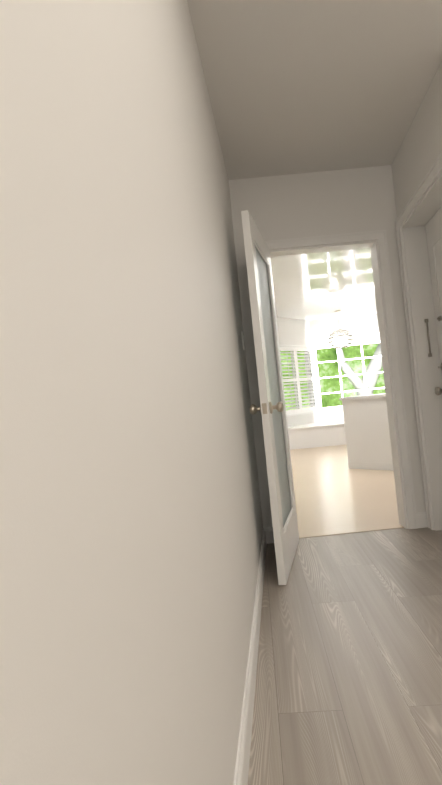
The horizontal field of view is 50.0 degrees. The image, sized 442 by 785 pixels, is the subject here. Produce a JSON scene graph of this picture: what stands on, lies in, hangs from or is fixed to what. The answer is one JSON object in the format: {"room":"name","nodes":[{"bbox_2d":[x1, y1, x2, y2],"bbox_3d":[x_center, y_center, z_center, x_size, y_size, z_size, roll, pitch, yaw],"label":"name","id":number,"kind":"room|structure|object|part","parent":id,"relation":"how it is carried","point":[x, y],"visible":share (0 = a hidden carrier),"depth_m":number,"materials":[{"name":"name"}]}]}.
{"room":"hallway","nodes":[
{"label":"hallway","id":0,"kind":"room"},
{"bbox_2d":[0,0,262,784],"bbox_3d":[-0.284,-0.247,-0.033,0.120,2.520,6.659,-6,-1,7],"label":"wall","id":1,"kind":"structure","parent":0,"point":[131,527],"depth_m":0.58,"materials":[{"name":"paint"}]},
{"bbox_2d":[241,331,244,349],"bbox_3d":[0.145,-0.334,3.058,0.012,0.118,0.072,-6,-1,7],"label":"light switch","id":2,"kind":"object","parent":1,"relation":"attached to","point":[242,340],"visible":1,"depth_m":3.03,"materials":[{"name":"plastic"}]},
{"bbox_2d":[233,528,266,784],"bbox_3d":[-0.100,0.948,-0.067,0.014,0.104,6.659,-6,-1,7],"label":"baseboard","id":3,"kind":"structure","parent":1,"relation":"attached to","point":[242,761],"depth_m":1.51,"materials":[{"name":"white wood"}]},
{"bbox_2d":[277,318,318,426],"bbox_3d":[1.326,-0.205,9.353,1.622,2.520,0.140,-4,-2,-44],"label":"wall","id":4,"kind":"structure","parent":0,"point":[293,331],"depth_m":9.50,"materials":[{"name":"paint"}]},
{"bbox_2d":[281,351,313,408],"bbox_3d":[1.482,-0.233,9.470,1.172,1.350,0.084,-4,-2,-44],"label":"window","id":5,"kind":"structure","parent":4,"relation":"in","point":[308,377],"depth_m":9.83,"materials":[{"name":"white wood"}]},
{"bbox_2d":[279,344,318,416],"bbox_3d":[1.524,-0.253,9.426,1.212,1.400,0.055,-4,-2,-44],"label":"window shutters","id":6,"kind":"object","parent":5,"relation":"attached to","point":[296,378],"visible":0.79,"depth_m":9.44,"materials":[{"name":"white wood"}]},
{"bbox_2d":[187,0,441,319],"bbox_3d":[2.952,-1.801,3.350,9.414,0.080,14.200,-6,-1,4],"label":"ceiling","id":7,"kind":"structure","parent":0,"point":[300,86],"depth_m":2.42,"materials":[{"name":"paint"}]},
{"bbox_2d":[328,310,353,348],"bbox_3d":[2.278,-1.211,9.101,0.478,0.716,0.476,-6,-1,4],"label":"pendant chandelier","id":8,"kind":"object","parent":7,"relation":"hanging from","point":[340,339],"visible":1,"depth_m":9.05,"materials":[{"name":"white glass"}]},
{"bbox_2d":[228,165,425,527],"bbox_3d":[0.744,-0.277,3.332,1.144,2.520,0.120,-6,-1,-1],"label":"wall","id":9,"kind":"structure","parent":0,"point":[311,204],"depth_m":3.29,"materials":[{"name":"paint"}]},
{"bbox_2d":[265,230,417,528],"bbox_3d":[0.779,-0.052,3.328,0.930,2.065,0.164,-6,-1,-1],"label":"door frame","id":10,"kind":"structure","parent":9,"relation":"attached to","point":[376,242],"depth_m":3.27,"materials":[{"name":"white wood"}]},
{"bbox_2d":[241,210,298,584],"bbox_3d":[0.320,0.018,2.874,0.186,1.981,0.789,-6,-1,14],"label":"french door","id":11,"kind":"structure","parent":10,"relation":"in","point":[272,408],"depth_m":2.69,"materials":[{"name":"paint"}]},
{"bbox_2d":[264,512,427,543],"bbox_3d":[0.863,0.924,3.239,1.144,0.104,0.014,-6,-1,-1],"label":"baseboard","id":12,"kind":"structure","parent":9,"relation":"attached to","point":[422,519],"depth_m":3.24,"materials":[{"name":"white wood"}]},
{"bbox_2d":[309,313,379,421],"bbox_3d":[3.232,-0.382,9.855,2.570,2.520,0.140,-6,-1,4],"label":"wall","id":13,"kind":"structure","parent":0,"point":[362,328],"depth_m":9.84,"materials":[{"name":"paint"}]},
{"bbox_2d":[314,340,384,409],"bbox_3d":[3.229,-0.398,9.829,2.510,1.350,0.084,-6,-1,4],"label":"window","id":14,"kind":"structure","parent":13,"relation":"in","point":[338,360],"depth_m":9.88,"materials":[{"name":"white wood"}]},
{"bbox_2d":[248,527,441,784],"bbox_3d":[1.223,0.910,-0.081,3.700,0.080,7.200,-6,-1,4],"label":"floor","id":15,"kind":"structure","parent":0,"point":[348,688],"depth_m":1.71,"materials":[{"name":"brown wood"}]},
{"bbox_2d":[290,445,403,538],"bbox_3d":[3.435,0.803,6.656,9.414,0.024,7.462,-6,-1,4],"label":"floor","id":16,"kind":"structure","parent":0,"point":[334,494],"depth_m":4.46,"materials":[{"name":"beige wood"}]},
{"bbox_2d":[288,419,345,449],"bbox_3d":[3.350,0.661,9.140,4.910,0.390,1.240,-6,-1,4],"label":"seat","id":17,"kind":"object","parent":16,"relation":"on","point":[321,434],"visible":0.29,"depth_m":8.66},
{"bbox_2d":[339,393,393,470],"bbox_3d":[2.356,0.424,5.541,0.660,0.896,1.740,-5,-2,-41],"label":"kitchen island","id":18,"kind":"object","parent":16,"relation":"on","point":[367,433],"depth_m":5.74,"materials":[{"name":"white wood"}]},
{"bbox_2d":[391,62,441,529],"bbox_3d":[1.339,-0.349,2.718,0.190,2.520,1.108,-6,-1,7],"label":"wall","id":19,"kind":"structure","parent":0,"point":[419,152],"depth_m":2.70,"materials":[{"name":"paint"}]},
{"bbox_2d":[395,151,441,530],"bbox_3d":[1.347,-0.146,2.709,0.212,2.115,1.070,-6,-1,7],"label":"door frame","id":20,"kind":"structure","parent":19,"relation":"attached to","point":[417,290],"depth_m":3.17,"materials":[{"name":"white wood"}]},
{"bbox_2d":[424,206,441,394],"bbox_3d":[1.395,-0.114,2.701,0.113,2.025,0.916,-6,-1,7],"label":"entry door","id":21,"kind":"structure","parent":19,"relation":"in","point":[433,226],"depth_m":3.06,"materials":[{"name":"paint"}]},
{"bbox_3d":[1.381,-0.363,3.154,0.020,0.256,0.024,-6,-1,7],"label":"door guard rail","id":22,"kind":"part","parent":21,"relation":"part of","materials":[{"name":"silver metal"}]},
{"label":"outside","id":23,"kind":"structure","parent":0,"visible":0},
{"bbox_2d":[280,343,384,409],"bbox_3d":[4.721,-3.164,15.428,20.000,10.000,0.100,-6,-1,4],"label":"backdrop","id":24,"kind":"structure","parent":23,"point":[328,369],"depth_m":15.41,"materials":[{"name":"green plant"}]},
{"bbox_3d":[5.027,1.796,12.578,20.000,0.050,5.400,-6,-1,4],"label":"ground","id":25,"kind":"structure","parent":23,"visible":0},
{"bbox_2d":[336,343,381,395],"bbox_3d":[4.451,-0.653,12.762,2.833,4.978,0.937,-6,-1,4],"label":"tree","id":26,"kind":"object","parent":25,"relation":"on","point":[374,365],"visible":0.27,"depth_m":12.55,"materials":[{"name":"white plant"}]}
]}

